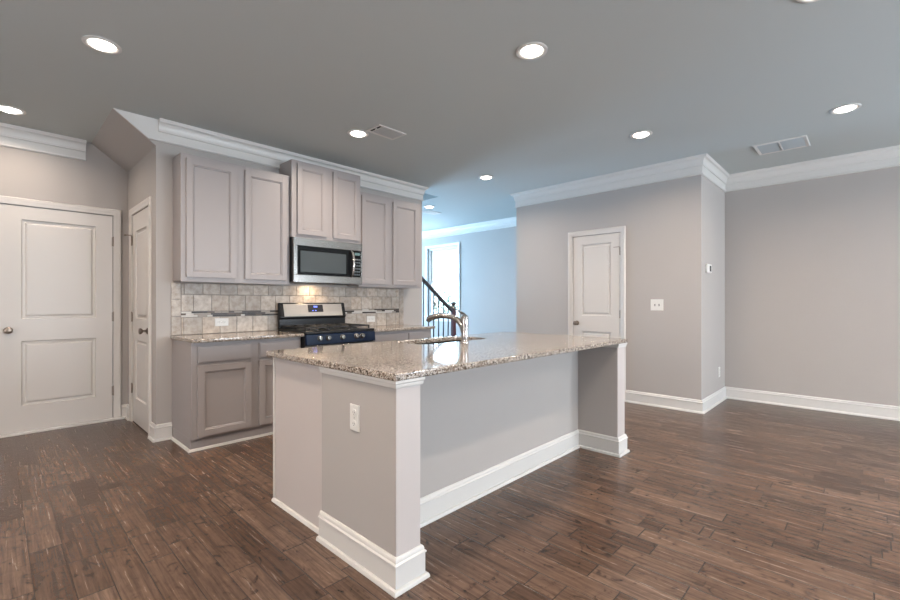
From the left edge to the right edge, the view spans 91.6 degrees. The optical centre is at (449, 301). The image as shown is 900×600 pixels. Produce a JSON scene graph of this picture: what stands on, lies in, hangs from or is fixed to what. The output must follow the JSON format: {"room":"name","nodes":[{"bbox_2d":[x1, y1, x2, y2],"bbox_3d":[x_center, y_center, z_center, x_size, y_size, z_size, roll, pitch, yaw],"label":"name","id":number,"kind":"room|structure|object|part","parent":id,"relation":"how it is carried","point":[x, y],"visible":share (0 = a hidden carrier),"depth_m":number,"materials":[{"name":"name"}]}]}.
{"room":"kitchen","nodes":[
{"label":"kitchen","id":0,"kind":"room"},
{"bbox_2d":[0,142,127,416],"bbox_3d":[-4.830,-0.189,3.163,0.120,2.800,4.295,0,0,44],"label":"wall","id":1,"kind":"structure","parent":0,"point":[99,181],"depth_m":4.32,"materials":[{"name":"paint"}]},
{"bbox_2d":[0,122,86,160],"bbox_3d":[-4.920,-1.494,2.934,0.066,0.190,3.840,0,0,44],"label":"crown molding","id":2,"kind":"structure","parent":1,"relation":"attached to","point":[12,136],"depth_m":4.09,"materials":[{"name":"paint"}]},
{"bbox_2d":[0,195,124,437],"bbox_3d":[-3.763,0.129,4.214,0.170,2.164,1.006,0,0,44],"label":"door","id":3,"kind":"structure","parent":1,"relation":"in","point":[57,316],"depth_m":4.20,"materials":[{"name":"paint"}]},
{"bbox_3d":[-3.965,0.256,3.930,0.070,0.062,0.062,0,0,44],"label":"knob","id":4,"kind":"part","parent":3,"relation":"part of","materials":[{"name":"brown metal"}]},
{"bbox_2d":[91,109,155,171],"bbox_3d":[-3.073,-1.474,4.092,1.136,0.229,0.302,0,0,44],"label":"wall","id":5,"kind":"structure","parent":0,"point":[116,138],"depth_m":4.03,"materials":[{"name":"paint"}]},
{"bbox_2d":[128,149,152,421],"bbox_3d":[-2.972,-0.189,4.281,1.021,2.800,0.110,0,0,44],"label":"wall","id":6,"kind":"structure","parent":0,"point":[140,177],"depth_m":4.18,"materials":[{"name":"paint"}]},
{"bbox_2d":[121,404,128,420],"bbox_3d":[-3.344,1.139,4.520,0.152,0.143,0.056,0,0,44],"label":"baseboard","id":7,"kind":"structure","parent":6,"relation":"attached to","point":[125,407],"depth_m":4.55,"materials":[{"name":"paint"}]},
{"bbox_2d":[124,196,151,435],"bbox_3d":[-2.975,0.134,4.193,0.829,2.155,0.121,0,0,44],"label":"door","id":8,"kind":"structure","parent":6,"relation":"in","point":[140,224],"depth_m":4.21,"materials":[{"name":"paint"}]},
{"bbox_3d":[-2.802,0.266,3.994,0.062,0.062,0.070,0,0,44],"label":"knob","id":9,"kind":"part","parent":8,"relation":"part of","materials":[{"name":"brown metal"}]},
{"bbox_2d":[148,422,171,442],"bbox_3d":[-2.571,1.139,3.882,0.182,0.143,0.148,0,0,44],"label":"baseboard","id":10,"kind":"structure","parent":6,"relation":"attached to","point":[160,432],"depth_m":3.83,"materials":[{"name":"paint"}]},
{"bbox_2d":[153,141,421,436],"bbox_3d":[-1.514,-0.189,4.984,0.115,2.800,3.141,0,0,44],"label":"wall","id":11,"kind":"structure","parent":0,"point":[163,153],"depth_m":3.87,"materials":[{"name":"paint"}]},
{"bbox_2d":[113,108,158,140],"bbox_3d":[-2.651,-1.496,3.699,0.018,0.185,0.317,0,0,44],"label":"trim","id":12,"kind":"structure","parent":11,"relation":"attached to","point":[148,126],"depth_m":3.73,"materials":[{"name":"paint"}]},
{"bbox_2d":[173,152,289,284],"bbox_3d":[-2.041,-0.728,4.161,0.258,1.103,0.971,0,0,44],"label":"upper cabinet","id":13,"kind":"object","parent":11,"relation":"attached to","point":[231,222],"visible":1,"depth_m":4.01,"materials":[{"name":"paint"}]},
{"bbox_3d":[-2.121,-0.729,3.904,0.020,1.024,0.412,0,0,44],"label":"door","id":14,"kind":"part","parent":13,"relation":"part of","materials":[{"name":"paint"}]},
{"bbox_3d":[-1.784,-0.729,4.257,0.020,1.024,0.408,0,0,44],"label":"door","id":15,"kind":"part","parent":13,"relation":"part of","materials":[{"name":"paint"}]},
{"bbox_2d":[171,282,403,334],"bbox_3d":[-1.548,0.061,4.857,0.011,0.472,2.689,0,0,44],"label":"backsplash","id":16,"kind":"structure","parent":11,"relation":"attached to","point":[195,307],"depth_m":4.43,"materials":[{"name":"grey tile"}]},
{"bbox_2d":[215,318,228,325],"bbox_3d":[-2.179,0.192,4.181,0.009,0.074,0.122,0,0,44],"label":"electrical outlet","id":17,"kind":"object","parent":16,"relation":"attached to","point":[218,321],"visible":1,"depth_m":4.18,"materials":[{"name":"white plastic"}]},
{"bbox_2d":[367,316,374,321],"bbox_3d":[-0.981,0.211,5.435,0.009,0.074,0.122,0,0,44],"label":"electrical outlet","id":18,"kind":"object","parent":16,"relation":"attached to","point":[369,318],"visible":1,"depth_m":5.43,"materials":[{"name":"white plastic"}]},
{"bbox_2d":[158,118,428,200],"bbox_3d":[-1.486,-1.496,5.013,0.248,0.185,3.192,0,0,44],"label":"crown molding","id":19,"kind":"structure","parent":11,"relation":"attached to","point":[171,132],"depth_m":4.39,"materials":[{"name":"paint"}]},
{"bbox_2d":[279,159,359,243],"bbox_3d":[-1.404,-1.052,4.801,0.296,0.783,0.827,0,0,44],"label":"upper cabinet","id":20,"kind":"object","parent":11,"relation":"attached to","point":[324,202],"visible":0.92,"depth_m":4.65,"materials":[{"name":"paint"}]},
{"bbox_3d":[-1.435,-1.052,4.568,0.020,0.717,0.336,0,0,44],"label":"door","id":21,"kind":"part","parent":20,"relation":"part of","materials":[{"name":"paint"}]},
{"bbox_2d":[290,237,361,284],"bbox_3d":[-1.375,-0.428,4.773,0.374,0.459,0.823,0,0,44],"label":"microwave","id":22,"kind":"object","parent":20,"relation":"attached to","point":[312,261],"visible":0.98,"depth_m":4.64,"materials":[{"name":"silver metal"}]},
{"bbox_3d":[-1.321,-0.427,4.669,0.026,0.295,0.662,0,0,44],"label":"door glass","id":23,"kind":"part","parent":22,"relation":"part of","materials":[{"name":"black glass"}]},
{"bbox_3d":[-1.080,-0.424,4.862,0.071,0.308,0.025,0,0,44],"label":"handle","id":24,"kind":"part","parent":22,"relation":"part of","materials":[{"name":"silver metal"}]},
{"bbox_3d":[-1.058,-0.427,4.945,0.026,0.295,0.098,0,0,44],"label":"control panel","id":25,"kind":"part","parent":22,"relation":"part of","materials":[{"name":"black glass"}]},
{"bbox_3d":[-1.151,-1.052,4.865,0.020,0.717,0.338,0,0,44],"label":"door","id":26,"kind":"part","parent":20,"relation":"part of","materials":[{"name":"paint"}]},
{"bbox_2d":[347,191,420,288],"bbox_3d":[-0.795,-0.728,5.464,0.258,1.103,0.967,0,0,44],"label":"upper cabinet","id":27,"kind":"object","parent":11,"relation":"attached to","point":[390,228],"visible":0.96,"depth_m":5.36,"materials":[{"name":"paint"}]},
{"bbox_3d":[-0.886,-0.724,5.197,0.020,1.020,0.388,0,0,44],"label":"door","id":28,"kind":"part","parent":27,"relation":"part of","materials":[{"name":"paint"}]},
{"bbox_3d":[-0.559,-0.724,5.538,0.020,1.020,0.412,0,0,44],"label":"door","id":29,"kind":"part","parent":27,"relation":"part of","materials":[{"name":"paint"}]},
{"bbox_2d":[0,0,899,231],"bbox_3d":[-0.671,-1.649,3.132,14.100,0.120,10.400,0,0,44],"label":"ceiling","id":30,"kind":"structure","parent":0,"point":[720,79],"depth_m":3.11,"materials":[{"name":"grey paint"}]},
{"bbox_2d":[0,104,25,114],"bbox_3d":[-3.631,-1.577,3.611,0.196,0.023,0.196,0,0,44],"label":"recessed light","id":31,"kind":"object","parent":30,"relation":"in","point":[8,109],"visible":1,"depth_m":3.60,"materials":[{"name":"white"}]},
{"bbox_2d":[81,35,121,53],"bbox_3d":[-2.148,-1.577,2.703,0.196,0.023,0.196,0,0,44],"label":"recessed light","id":32,"kind":"object","parent":30,"relation":"in","point":[100,44],"visible":1,"depth_m":2.68,"materials":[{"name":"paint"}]},
{"bbox_2d":[347,129,368,137],"bbox_3d":[-0.866,-1.577,4.125,0.196,0.023,0.196,0,0,44],"label":"recessed light","id":33,"kind":"object","parent":30,"relation":"in","point":[356,133],"visible":1,"depth_m":4.10,"materials":[{"name":"white"}]},
{"bbox_2d":[365,124,405,139],"bbox_3d":[-0.597,-1.583,4.092,0.210,0.012,0.320,0,0,44],"label":"ceiling vent","id":34,"kind":"object","parent":30,"relation":"in","point":[379,129],"visible":1,"depth_m":4.08,"materials":[{"name":"metal"}]},
{"bbox_2d":[422,210,440,214],"bbox_3d":[-0.336,-1.585,7.751,0.200,0.008,0.340,0,0,44],"label":"ceiling vent","id":35,"kind":"object","parent":30,"relation":"in","point":[426,211],"visible":0.98,"depth_m":7.74,"materials":[{"name":"metal"}]},
{"bbox_2d":[478,175,493,179],"bbox_3d":[0.461,-1.577,5.577,0.196,0.023,0.196,0,0,44],"label":"recessed light","id":36,"kind":"object","parent":30,"relation":"in","point":[483,177],"visible":1,"depth_m":5.55,"materials":[{"name":"white"}]},
{"bbox_2d":[516,42,546,59],"bbox_3d":[0.516,-1.577,2.769,0.196,0.023,0.196,0,0,44],"label":"recessed light","id":37,"kind":"object","parent":30,"relation":"in","point":[530,50],"visible":1,"depth_m":2.75,"materials":[{"name":"white"}]},
{"bbox_2d":[630,130,651,138],"bbox_3d":[1.812,-1.577,4.149,0.196,0.023,0.196,0,0,44],"label":"recessed light","id":38,"kind":"object","parent":30,"relation":"in","point":[645,133],"visible":1,"depth_m":4.12,"materials":[{"name":"white"}]},
{"bbox_2d":[753,135,809,154],"bbox_3d":[3.361,-1.583,4.438,0.425,0.012,0.370,0,0,44],"label":"ceiling vent","id":39,"kind":"object","parent":30,"relation":"in","point":[800,141],"visible":1,"depth_m":4.42,"materials":[{"name":"metal"}]},
{"bbox_2d":[796,0,818,2],"bbox_3d":[1.879,-1.577,2.223,0.196,0.023,0.196,0,0,44],"label":"recessed light","id":40,"kind":"object","parent":30,"relation":"in","point":[799,1],"visible":1,"depth_m":2.30,"materials":[{"name":"white"}]},
{"bbox_2d":[829,103,861,113],"bbox_3d":[3.244,-1.577,3.593,0.196,0.023,0.196,0,0,44],"label":"recessed light","id":41,"kind":"object","parent":30,"relation":"in","point":[846,108],"visible":1,"depth_m":3.57,"materials":[{"name":"white"}]},
{"bbox_2d":[0,398,899,599],"bbox_3d":[-0.671,1.261,3.132,14.100,0.100,10.400,0,0,44],"label":"floor","id":42,"kind":"structure","parent":0,"point":[737,499],"depth_m":2.38,"materials":[{"name":"brown wood"}]},
{"bbox_2d":[171,337,300,452],"bbox_3d":[-1.950,0.770,4.028,0.574,0.882,0.952,0,0,44],"label":"base cabinet","id":43,"kind":"object","parent":42,"relation":"on","point":[222,392],"visible":0.69,"depth_m":3.72,"materials":[{"name":"paint"}]},
{"bbox_3d":[-1.951,1.201,4.029,0.508,0.020,0.952,0,0,44],"label":"shoe molding","id":44,"kind":"part","parent":43,"relation":"part of","materials":[{"name":"paint"}]},
{"bbox_3d":[-1.891,0.429,3.689,0.020,0.136,0.426,0,0,44],"label":"drawer","id":45,"kind":"part","parent":43,"relation":"part of","materials":[{"name":"paint"}]},
{"bbox_3d":[-1.891,0.806,3.689,0.020,0.574,0.426,0,0,44],"label":"door","id":46,"kind":"part","parent":43,"relation":"part of","materials":[{"name":"paint"}]},
{"bbox_2d":[170,331,303,342],"bbox_3d":[-1.932,0.312,4.015,0.618,0.030,0.950,0,0,44],"label":"countertop","id":47,"kind":"structure","parent":43,"relation":"on","point":[236,336],"depth_m":3.88,"materials":[{"name":"stone"}]},
{"bbox_3d":[-1.566,0.806,4.029,0.020,0.574,0.380,0,0,44],"label":"door","id":48,"kind":"part","parent":43,"relation":"part of","materials":[{"name":"paint"}]},
{"bbox_3d":[-1.566,0.429,4.029,0.020,0.136,0.380,0,0,44],"label":"drawer","id":49,"kind":"part","parent":43,"relation":"part of","materials":[{"name":"paint"}]},
{"bbox_2d":[278,303,374,347],"bbox_3d":[-1.276,0.610,4.603,0.672,1.203,0.800,0,0,44],"label":"gas range","id":50,"kind":"object","parent":42,"relation":"on","point":[322,324],"visible":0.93,"depth_m":4.59,"materials":[{"name":"black metal"}]},
{"bbox_3d":[-1.491,0.086,4.810,0.038,0.132,0.696,0,0,44],"label":"steel panel","id":51,"kind":"part","parent":50,"relation":"part of","materials":[{"name":"silver metal"}]},
{"bbox_3d":[-1.357,0.272,4.369,0.140,0.019,0.140,0,0,44],"label":"burner","id":52,"kind":"part","parent":50,"relation":"part of","materials":[{"name":"black metal"}]},
{"bbox_2d":[279,327,373,334],"bbox_3d":[-1.292,0.296,4.618,0.570,0.030,0.800,0,0,44],"label":"cooktop","id":53,"kind":"object","parent":50,"relation":"in","point":[328,330],"depth_m":4.47,"materials":[{"name":"black metal"}]},
{"bbox_3d":[-1.091,0.698,4.426,0.034,0.557,0.790,0,0,44],"label":"oven door","id":54,"kind":"part","parent":50,"relation":"part of","materials":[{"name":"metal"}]},
{"bbox_3d":[-1.088,0.361,4.423,0.041,0.100,0.798,0,0,44],"label":"control panel","id":55,"kind":"part","parent":50,"relation":"part of","materials":[{"name":"blue"}]},
{"bbox_2d":[373,329,430,341],"bbox_3d":[-0.750,0.770,5.283,0.574,0.882,0.931,0,0,44],"label":"base cabinet","id":56,"kind":"object","parent":42,"relation":"on","point":[421,333],"visible":0.09,"depth_m":5.08,"materials":[{"name":"paint"}]},
{"bbox_3d":[-0.687,0.429,4.949,0.020,0.136,0.425,0,0,44],"label":"drawer","id":57,"kind":"part","parent":56,"relation":"part of","materials":[{"name":"paint"}]},
{"bbox_2d":[359,324,434,331],"bbox_3d":[-0.721,0.312,5.281,0.618,0.030,0.942,0,0,44],"label":"countertop","id":58,"kind":"structure","parent":56,"relation":"on","point":[382,328],"depth_m":5.15,"materials":[{"name":"stone"}]},
{"bbox_3d":[-0.367,0.429,5.283,0.020,0.136,0.340,0,0,44],"label":"drawer","id":59,"kind":"part","parent":56,"relation":"part of","materials":[{"name":"paint"}]},
{"bbox_2d":[422,276,457,336],"bbox_3d":[-1.287,0.059,6.098,0.935,2.304,3.119,0,0,44],"label":"stair railing","id":60,"kind":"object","parent":42,"relation":"on","point":[453,312],"depth_m":6.66,"materials":[{"name":"black wood"}]},
{"bbox_3d":[-0.266,-0.187,6.566,0.067,0.698,0.867,0,0,44],"label":"handrail","id":61,"kind":"part","parent":60,"relation":"part of","materials":[{"name":"brown wood"}]},
{"bbox_3d":[0.054,0.648,6.901,0.060,1.124,0.060,0,0,44],"label":"newel post","id":62,"kind":"part","parent":60,"relation":"part of","materials":[{"name":"brown wood"}]},
{"bbox_2d":[271,343,629,597],"bbox_3d":[0.166,0.770,3.098,1.248,0.882,2.433,0,0,44],"label":"kitchen island","id":63,"kind":"object","parent":42,"relation":"on","point":[426,448],"visible":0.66,"depth_m":2.47,"materials":[{"name":"paint"}]},
{"bbox_3d":[-0.866,1.201,2.463,0.594,0.020,0.016,0,0,44],"label":"shoe molding","id":64,"kind":"part","parent":63,"relation":"part of","materials":[{"name":"paint"}]},
{"bbox_3d":[-0.854,0.770,2.475,0.594,0.882,0.018,0,0,44],"label":"panel","id":65,"kind":"part","parent":63,"relation":"part of","materials":[{"name":"paint"}]},
{"bbox_2d":[350,403,359,431],"bbox_3d":[-0.444,0.538,2.034,0.076,0.122,0.009,0,0,44],"label":"electrical outlet","id":66,"kind":"object","parent":63,"relation":"attached to","point":[354,409],"visible":1,"depth_m":2.03,"materials":[{"name":"white plastic"}]},
{"bbox_3d":[-0.397,0.770,2.090,0.598,0.882,0.136,0,0,44],"label":"post","id":67,"kind":"part","parent":63,"relation":"part of","materials":[{"name":"paint"}]},
{"bbox_3d":[-0.390,0.345,2.083,0.618,0.032,0.167,0,0,44],"label":"cap molding","id":68,"kind":"part","parent":63,"relation":"part of","materials":[{"name":"paint"}]},
{"bbox_2d":[266,332,626,380],"bbox_3d":[0.160,0.312,3.100,1.237,0.032,2.410,0,0,44],"label":"island countertop","id":69,"kind":"structure","parent":63,"relation":"on","point":[397,360],"depth_m":2.57,"materials":[{"name":"stone"}]},
{"bbox_2d":[420,340,460,343],"bbox_3d":[-0.050,0.431,3.417,0.389,0.203,0.814,0,0,44],"label":"sink","id":70,"kind":"object","parent":69,"relation":"in","point":[453,340],"visible":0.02,"depth_m":3.65,"materials":[{"name":"metal"}]},
{"bbox_2d":[426,305,468,342],"bbox_3d":[-0.028,0.161,3.326,0.437,0.272,0.060,0,0,44],"label":"kitchen faucet","id":71,"kind":"object","parent":69,"relation":"on","point":[463,323],"visible":0.99,"depth_m":3.21,"materials":[{"name":"silver metal"}]},
{"bbox_3d":[-0.032,0.157,3.331,0.424,0.147,0.048,0,0,44],"label":"spout","id":72,"kind":"part","parent":71,"relation":"part of","materials":[{"name":"silver metal"}]},
{"bbox_3d":[0.064,0.071,3.238,0.156,0.091,0.032,0,0,44],"label":"lever","id":73,"kind":"part","parent":71,"relation":"part of","materials":[{"name":"silver metal"}]},
{"bbox_3d":[0.388,1.139,2.886,0.632,0.143,2.433,0,0,44],"label":"baseboard","id":74,"kind":"part","parent":63,"relation":"part of","materials":[{"name":"paint"}]},
{"bbox_3d":[1.148,0.770,3.706,0.598,0.882,0.136,0,0,44],"label":"post","id":75,"kind":"part","parent":63,"relation":"part of","materials":[{"name":"paint"}]},
{"bbox_3d":[1.155,0.345,3.699,0.618,0.032,0.167,0,0,44],"label":"cap molding","id":76,"kind":"part","parent":63,"relation":"part of","materials":[{"name":"paint"}]},
{"bbox_2d":[422,227,515,337],"bbox_3d":[-0.051,-0.189,9.561,6.011,2.800,0.150,0,0,44],"label":"wall","id":77,"kind":"structure","parent":0,"point":[487,258],"depth_m":8.75,"materials":[{"name":"paint"}]},
{"bbox_2d":[424,242,460,321],"bbox_3d":[-0.142,-0.425,9.596,1.130,1.692,0.165,0,0,44],"label":"window","id":78,"kind":"structure","parent":77,"relation":"in","point":[450,247],"depth_m":9.75,"materials":[{"name":"paint"}]},
{"bbox_3d":[-0.118,-0.447,9.622,0.930,1.515,0.095,0,0,44],"label":"frame","id":79,"kind":"part","parent":78,"relation":"part of","materials":[{"name":"paint"}]},
{"bbox_3d":[-0.130,-0.084,9.609,0.838,0.689,0.030,0,0,44],"label":"sash","id":80,"kind":"part","parent":78,"relation":"part of","materials":[{"name":"paint"}]},
{"bbox_3d":[-0.106,-0.773,9.634,0.838,0.769,0.030,0,0,44],"label":"sash","id":81,"kind":"part","parent":78,"relation":"part of","materials":[{"name":"paint"}]},
{"bbox_2d":[422,217,515,239],"bbox_3d":[-0.148,-1.504,9.503,5.651,0.170,0.066,0,0,44],"label":"crown molding","id":82,"kind":"structure","parent":77,"relation":"attached to","point":[506,222],"depth_m":8.95,"materials":[{"name":"paint"}]},
{"bbox_2d":[516,174,703,399],"bbox_3d":[1.896,-0.189,5.646,2.434,2.800,0.110,0,0,44],"label":"wall","id":83,"kind":"structure","parent":0,"point":[663,221],"depth_m":5.17,"materials":[{"name":"paint"}]},
{"bbox_2d":[568,226,625,391],"bbox_3d":[1.855,0.141,5.589,0.768,2.140,0.110,0,0,44],"label":"door","id":84,"kind":"structure","parent":83,"relation":"in","point":[596,263],"depth_m":5.59,"materials":[{"name":"paint"}]},
{"bbox_2d":[651,299,662,310],"bbox_3d":[2.398,0.034,5.076,0.140,0.131,0.020,0,0,44],"label":"light switch","id":85,"kind":"object","parent":83,"relation":"attached to","point":[656,304],"visible":1,"depth_m":5.08,"materials":[{"name":"white plastic"}]},
{"bbox_2d":[704,177,724,397],"bbox_3d":[3.107,-0.189,5.231,0.110,2.800,0.964,0,0,44],"label":"wall","id":86,"kind":"structure","parent":0,"point":[714,197],"depth_m":5.17,"materials":[{"name":"paint"}]},
{"bbox_2d":[705,264,711,272],"bbox_3d":[2.915,-0.378,4.933,0.025,0.098,0.190,0,0,44],"label":"thermostat","id":87,"kind":"object","parent":86,"relation":"attached to","point":[708,267],"visible":1,"depth_m":4.89,"materials":[{"name":"white plastic"}]},
{"bbox_2d":[725,166,899,406],"bbox_3d":[5.485,-0.189,3.728,5.625,2.800,0.150,0,0,44],"label":"wall","id":88,"kind":"structure","parent":0,"point":[812,266],"depth_m":4.92,"materials":[{"name":"paint"}]},
{"bbox_2d":[510,145,899,207],"bbox_3d":[4.175,-1.489,4.088,8.015,0.200,1.140,0,0,44],"label":"crown molding","id":89,"kind":"structure","parent":88,"relation":"attached to","point":[887,157],"depth_m":5.10,"materials":[{"name":"paint"}]},
{"bbox_2d":[625,386,899,420],"bbox_3d":[4.794,1.139,3.520,6.336,0.143,1.104,0,0,44],"label":"baseboard","id":90,"kind":"structure","parent":88,"relation":"attached to","point":[889,412],"depth_m":4.96,"materials":[{"name":"paint"}]},
{"label":"outside","id":91,"kind":"structure","parent":0,"visible":0},
{"bbox_3d":[4.147,1.421,21.700,28.000,0.180,22.900,0,0,44],"label":"ground","id":92,"kind":"structure","parent":91,"visible":0},
{"bbox_2d":[433,275,455,311],"bbox_3d":[-0.614,0.099,18.026,2.511,2.479,2.376,0,0,44],"label":"leafy tree","id":93,"kind":"object","parent":92,"relation":"on","point":[435,280],"visible":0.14,"depth_m":17.59,"materials":[{"name":"green plant"}]},
{"bbox_2d":[435,279,455,311],"bbox_3d":[0.592,0.246,15.325,2.356,2.186,2.254,0,0,44],"label":"leafy tree","id":94,"kind":"object","parent":92,"relation":"on","point":[453,293],"visible":0.09,"depth_m":15.14,"materials":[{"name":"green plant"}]}
]}

